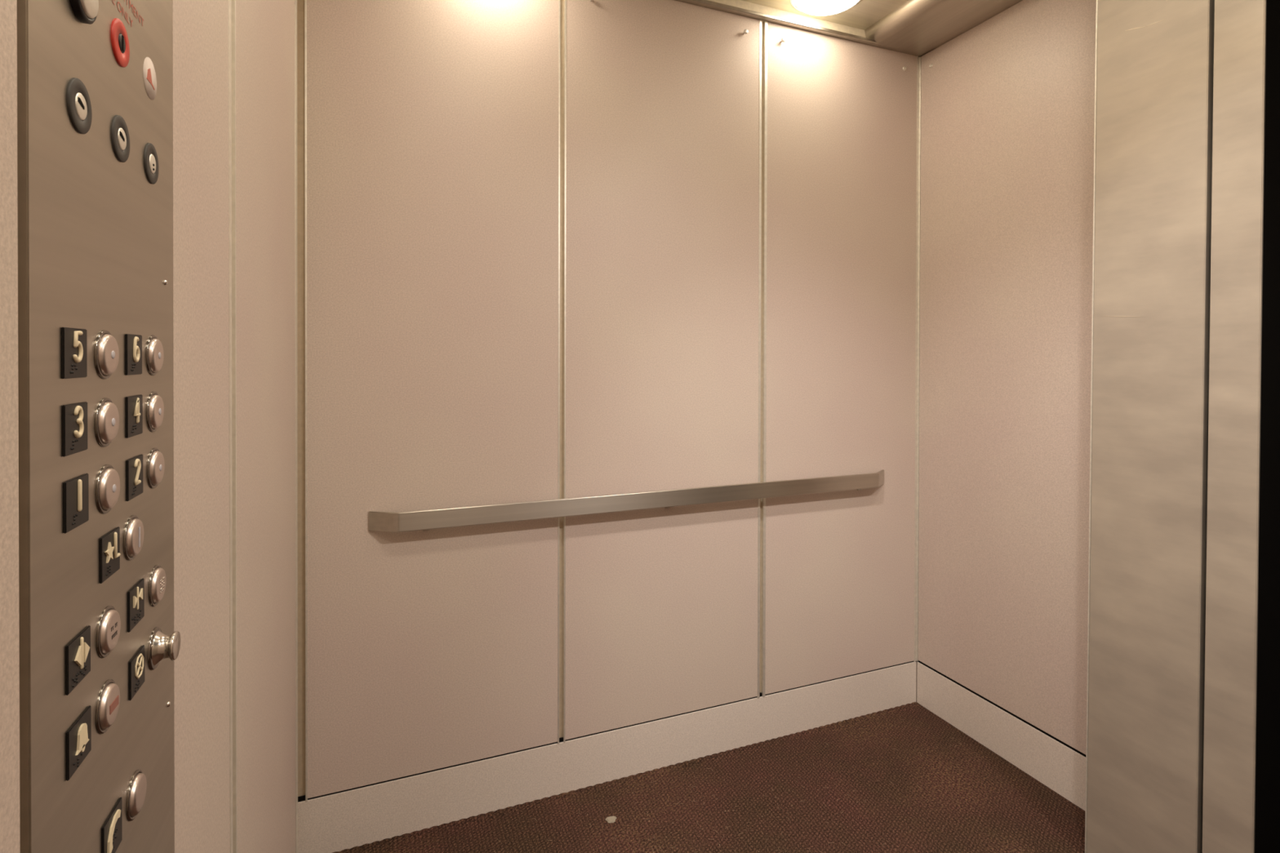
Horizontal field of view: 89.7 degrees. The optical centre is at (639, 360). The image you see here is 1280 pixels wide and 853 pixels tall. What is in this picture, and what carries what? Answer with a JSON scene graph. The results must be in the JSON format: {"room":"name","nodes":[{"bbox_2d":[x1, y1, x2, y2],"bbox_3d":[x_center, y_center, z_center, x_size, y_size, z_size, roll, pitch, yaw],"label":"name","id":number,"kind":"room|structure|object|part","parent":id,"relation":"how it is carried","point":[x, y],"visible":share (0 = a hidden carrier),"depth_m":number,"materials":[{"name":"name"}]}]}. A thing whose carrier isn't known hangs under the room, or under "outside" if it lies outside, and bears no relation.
{"room":"elevator interior","nodes":[
{"label":"elevator interior","id":0,"kind":"room"},
{"bbox_2d":[297,0,916,796],"bbox_3d":[0.079,-0.013,2.048,2.126,2.600,0.020,0,0,-22],"label":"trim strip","id":1,"kind":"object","parent":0,"point":[300,3],"depth_m":1.66,"materials":[{"name":"metal"}]},
{"bbox_2d":[304,0,559,801],"bbox_3d":[-0.549,-0.001,1.778,0.670,2.272,0.011,0,0,-22],"label":"wall panel","id":2,"kind":"object","parent":1,"relation":"attached to","point":[432,127],"visible":1,"depth_m":1.76,"materials":[{"name":"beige laminate"}]},
{"bbox_3d":[-0.858,-0.001,1.654,0.004,2.272,0.011,0,0,-22],"label":"edge trim","id":3,"kind":"part","parent":2,"relation":"part of","materials":[{"name":"metal"}]},
{"bbox_3d":[-0.241,-0.002,1.902,0.004,2.272,0.011,0,0,-22],"label":"edge trim","id":4,"kind":"part","parent":2,"relation":"part of","materials":[{"name":"metal"}]},
{"bbox_2d":[368,469,884,532],"bbox_3d":[0.095,0.432,2.009,1.736,0.066,0.050,0,0,-22],"label":"handrail","id":5,"kind":"object","parent":2,"relation":"attached to","point":[424,520],"visible":1,"depth_m":1.90,"materials":[{"name":"metal"}]},
{"bbox_2d":[297,661,916,852],"bbox_3d":[0.077,1.210,2.040,2.074,0.154,0.010,0,0,-22],"label":"baseboard","id":6,"kind":"structure","parent":1,"relation":"attached to","point":[347,820],"depth_m":1.93,"materials":[{"name":"metal"}]},
{"bbox_2d":[562,0,761,742],"bbox_3d":[0.092,-0.002,2.027,0.678,2.272,0.028,0,0,-22],"label":"wall panel","id":7,"kind":"object","parent":1,"relation":"attached to","point":[662,202],"visible":1,"depth_m":2.02,"materials":[{"name":"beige laminate"}]},
{"bbox_3d":[-0.224,-0.002,1.909,0.004,2.272,0.011,0,0,-22],"label":"edge trim","id":8,"kind":"part","parent":7,"relation":"part of","materials":[{"name":"metal"}]},
{"bbox_3d":[0.399,-0.002,2.160,0.008,2.272,0.011,0,0,-22],"label":"edge trim","id":9,"kind":"part","parent":7,"relation":"part of","materials":[{"name":"metal"}]},
{"bbox_2d":[675,0,919,57],"bbox_3d":[0.087,-1.163,2.027,2.086,0.050,0.010,0,0,-22],"label":"trim","id":10,"kind":"structure","parent":1,"relation":"attached to","point":[738,3],"depth_m":2.20,"materials":[{"name":"beige paint"}]},
{"bbox_2d":[760,21,918,697],"bbox_3d":[0.728,-0.002,2.284,0.669,2.272,0.028,0,0,-22],"label":"wall panel","id":11,"kind":"object","parent":1,"relation":"attached to","point":[840,166],"visible":1,"depth_m":2.28,"materials":[{"name":"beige laminate"}]},
{"bbox_3d":[0.419,-0.002,2.168,0.010,2.272,0.011,0,0,-22],"label":"edge trim","id":12,"kind":"part","parent":11,"relation":"part of","materials":[{"name":"metal"}]},
{"bbox_3d":[1.033,-0.002,2.416,0.004,2.272,0.011,0,0,-22],"label":"edge trim","id":13,"kind":"part","parent":11,"relation":"part of","materials":[{"name":"metal"}]},
{"bbox_2d":[864,21,933,57],"bbox_3d":[0.945,-1.178,2.330,0.269,0.081,0.068,0,0,-22],"label":"trim","id":14,"kind":"structure","parent":1,"relation":"attached to","point":[873,32],"depth_m":2.30,"materials":[{"name":"metal"}]},
{"bbox_2d":[915,57,920,661],"bbox_3d":[1.044,-0.003,2.418,0.018,2.265,0.015,0,0,-22],"label":"bead","id":15,"kind":"object","parent":1,"relation":"attached to","point":[919,58],"visible":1,"depth_m":2.41,"materials":[{"name":"metal"}]},
{"bbox_2d":[878,0,1022,48],"bbox_3d":[1.374,-1.170,1.263,0.270,0.082,2.230,0,0,-22],"label":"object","id":16,"kind":"structure","parent":1,"relation":"attached to","point":[931,24],"depth_m":2.15,"materials":[{"name":"metal"}]},
{"bbox_2d":[332,701,1084,852],"bbox_3d":[0.513,1.293,0.972,2.074,0.005,2.302,0,0,-22],"label":"floor","id":17,"kind":"structure","parent":0,"point":[992,824],"depth_m":1.85,"materials":[{"name":"red carpet"}]},
{"bbox_2d":[604,816,616,822],"bbox_3d":[-0.080,1.286,1.805,0.033,0.004,0.026,0,0,-22],"label":"chewing gum","id":18,"kind":"object","parent":17,"relation":"on","point":[611,819],"visible":1,"depth_m":1.80,"materials":[{"name":"beige"}]},
{"bbox_2d":[433,725,1039,852],"bbox_3d":[0.255,1.287,1.610,1.961,0.003,0.877,0,0,-22],"label":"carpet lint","id":19,"kind":"object","parent":17,"relation":"on","point":[891,726],"visible":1,"depth_m":1.83},
{"bbox_2d":[1084,0,1214,852],"bbox_3d":[1.288,0.081,1.579,0.173,2.422,0.259,0,0,-22],"label":"panel","id":20,"kind":"object","parent":17,"relation":"on","point":[1154,74],"visible":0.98,"depth_m":1.54,"materials":[{"name":"metal"}]},
{"bbox_3d":[1.168,0.080,1.660,0.011,2.422,0.018,0,0,-22],"label":"edge trim","id":21,"kind":"part","parent":20,"relation":"part of","materials":[{"name":"metal"}]},
{"bbox_2d":[1202,0,1266,852],"bbox_3d":[1.279,0.082,1.386,0.007,2.422,0.101,0,0,-22],"label":"door frame","id":22,"kind":"structure","parent":17,"relation":"on","point":[1228,802],"depth_m":1.38,"materials":[{"name":"metal"}]},
{"bbox_2d":[1254,0,1279,852],"bbox_3d":[1.384,-0.006,1.433,0.216,2.600,0.078,0,0,-22],"label":"door gap","id":23,"kind":"structure","parent":17,"relation":"on","point":[1267,806],"depth_m":1.38,"materials":[{"name":"black"}]},
{"bbox_2d":[741,0,908,30],"bbox_3d":[0.531,-1.190,0.966,2.156,0.020,2.350,0,0,-22],"label":"ceiling","id":24,"kind":"structure","parent":0,"point":[866,13],"depth_m":2.19,"materials":[{"name":"metal"}]},
{"bbox_2d":[789,0,862,15],"bbox_3d":[0.611,-1.170,2.082,0.248,0.034,0.248,0,0,-22],"label":"recessed light","id":25,"kind":"object","parent":24,"relation":"in","point":[815,7],"visible":1,"depth_m":2.11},
{"bbox_3d":[1.224,-0.010,2.026,0.020,2.600,0.882,0,0,-22],"label":"wall","id":26,"kind":"structure","parent":0,"visible":0},
{"bbox_2d":[916,660,1085,810],"bbox_3d":[1.209,1.213,2.022,0.010,0.154,0.869,0,0,-22],"label":"baseboard","id":27,"kind":"structure","parent":26,"relation":"attached to","point":[1059,767],"depth_m":2.07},
{"bbox_2d":[918,0,1096,754],"bbox_3d":[1.189,-0.003,2.067,0.014,2.261,0.744,0,0,-22],"label":"wall panel","id":28,"kind":"object","parent":26,"relation":"attached to","point":[1007,103],"visible":0.9,"depth_m":2.06,"materials":[{"name":"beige laminate"}]},
{"bbox_3d":[-0.458,-0.004,0.566,0.020,2.600,2.332,0,0,-22],"label":"wall","id":29,"kind":"structure","parent":0,"visible":0},
{"bbox_2d":[0,0,20,852],"bbox_3d":[-0.190,0.086,-0.060,0.010,2.421,0.928,0,0,-22],"label":"wall panel","id":30,"kind":"object","parent":29,"relation":"attached to","point":[10,841],"visible":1,"depth_m":0.36,"materials":[{"name":"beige metal"}]},
{"bbox_2d":[17,0,180,852],"bbox_3d":[-0.413,0.086,0.516,0.028,1.980,0.288,0,0,-22],"label":"panel","id":31,"kind":"object","parent":29,"relation":"attached to","point":[100,646],"visible":1,"depth_m":0.47,"materials":[{"name":"metal"}]},
{"bbox_3d":[-0.384,-0.005,0.437,0.002,0.034,0.036,0,0,-22],"label":"symbol plate","id":32,"kind":"part","parent":31,"relation":"part of","materials":[{"name":"black plastic"}]},
{"bbox_3d":[-0.384,0.046,0.438,0.002,0.034,0.036,0,0,-22],"label":"symbol plate","id":33,"kind":"part","parent":31,"relation":"part of","materials":[{"name":"black plastic"}]},
{"bbox_3d":[-0.385,0.097,0.439,0.002,0.034,0.036,0,0,-22],"label":"symbol plate","id":34,"kind":"part","parent":31,"relation":"part of","materials":[{"name":"black plastic"}]},
{"bbox_3d":[-0.386,0.205,0.442,0.002,0.033,0.036,0,0,-22],"label":"symbol plate","id":35,"kind":"part","parent":31,"relation":"part of","materials":[{"name":"black plastic"}]},
{"bbox_3d":[-0.386,0.262,0.443,0.002,0.033,0.036,0,0,-22],"label":"symbol plate","id":36,"kind":"part","parent":31,"relation":"part of","materials":[{"name":"black plastic"}]},
{"bbox_2d":[66,77,92,133],"bbox_3d":[-0.387,-0.175,0.444,0.002,0.036,0.036,0,0,-22],"label":"switch","id":37,"kind":"object","parent":31,"relation":"attached to","point":[78,90],"depth_m":0.44,"materials":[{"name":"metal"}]},
{"bbox_2d":[69,0,98,24],"bbox_3d":[-0.384,-0.254,0.445,0.007,0.037,0.037,0,0,-22],"label":"switch","id":38,"kind":"object","parent":31,"relation":"attached to","point":[81,11],"depth_m":0.44,"materials":[{"name":"metal"}]},
{"bbox_3d":[-0.406,0.148,0.493,0.002,0.034,0.036,0,0,-22],"label":"symbol plate","id":39,"kind":"part","parent":31,"relation":"part of","materials":[{"name":"black plastic"}]},
{"bbox_3d":[-0.408,0.366,0.497,0.002,0.035,0.037,0,0,-22],"label":"symbol plate","id":40,"kind":"part","parent":31,"relation":"part of","materials":[{"name":"black plastic"}]},
{"bbox_2d":[111,17,129,67],"bbox_3d":[-0.415,-0.254,0.514,0.002,0.036,0.036,0,0,-22],"label":"switch","id":41,"kind":"object","parent":31,"relation":"attached to","point":[120,27],"depth_m":0.51,"materials":[{"name":"red plastic"}]},
{"bbox_2d":[111,115,129,162],"bbox_3d":[-0.415,-0.177,0.514,0.002,0.036,0.036,0,0,-22],"label":"switch","id":42,"kind":"object","parent":31,"relation":"attached to","point":[120,124],"depth_m":0.51,"materials":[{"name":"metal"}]},
{"bbox_3d":[-0.426,-0.005,0.541,0.002,0.034,0.036,0,0,-22],"label":"symbol plate","id":43,"kind":"part","parent":31,"relation":"part of","materials":[{"name":"black plastic"}]},
{"bbox_3d":[-0.426,0.046,0.542,0.002,0.034,0.036,0,0,-22],"label":"symbol plate","id":44,"kind":"part","parent":31,"relation":"part of","materials":[{"name":"black plastic"}]},
{"bbox_3d":[-0.427,0.098,0.544,0.002,0.034,0.036,0,0,-22],"label":"symbol plate","id":45,"kind":"part","parent":31,"relation":"part of","materials":[{"name":"black plastic"}]},
{"bbox_3d":[-0.428,0.207,0.546,0.002,0.034,0.035,0,0,-22],"label":"symbol plate","id":46,"kind":"part","parent":31,"relation":"part of","materials":[{"name":"black plastic"}]},
{"bbox_3d":[-0.428,0.265,0.548,0.002,0.033,0.034,0,0,-22],"label":"symbol plate","id":47,"kind":"part","parent":31,"relation":"part of","materials":[{"name":"black plastic"}]},
{"bbox_2d":[143,142,159,184],"bbox_3d":[-0.443,-0.178,0.583,0.002,0.036,0.036,0,0,-22],"label":"switch","id":48,"kind":"object","parent":31,"relation":"attached to","point":[151,150],"depth_m":0.58,"materials":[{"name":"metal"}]},
{"bbox_3d":[-0.446,0.265,0.593,0.002,0.037,0.037,0,0,-22],"label":"stop knob","id":49,"kind":"part","parent":31,"relation":"part of","materials":[{"name":"silver metal"}]},
{"bbox_2d":[172,0,232,852],"bbox_3d":[-0.525,0.081,0.773,0.011,2.423,0.270,0,0,-22],"label":"wall panel","id":50,"kind":"object","parent":29,"relation":"attached to","point":[202,46],"visible":0.89,"depth_m":0.75,"materials":[{"name":"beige metal"}]},
{"bbox_3d":[-0.573,0.080,0.892,0.011,2.423,0.012,0,0,-22],"label":"edge trim","id":51,"kind":"part","parent":50,"relation":"part of","materials":[{"name":"metal"}]},
{"bbox_2d":[231,0,297,852],"bbox_3d":[-0.723,0.077,1.263,0.011,2.423,0.742,0,0,-22],"label":"wall panel","id":52,"kind":"object","parent":29,"relation":"attached to","point":[264,33],"visible":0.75,"depth_m":1.16,"materials":[{"name":"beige metal"}]},
{"bbox_3d":[-0.585,0.080,0.922,0.011,2.423,0.008,0,0,-22],"label":"edge trim","id":53,"kind":"part","parent":52,"relation":"part of","materials":[{"name":"metal"}]},
{"bbox_3d":[-0.855,0.075,1.590,0.011,2.423,0.036,0,0,-22],"label":"edge trim","id":54,"kind":"part","parent":52,"relation":"part of","materials":[{"name":"metal"}]},
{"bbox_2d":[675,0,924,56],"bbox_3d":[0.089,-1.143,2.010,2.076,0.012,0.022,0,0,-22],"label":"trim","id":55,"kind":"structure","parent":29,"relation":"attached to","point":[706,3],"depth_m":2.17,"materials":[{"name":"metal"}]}
]}

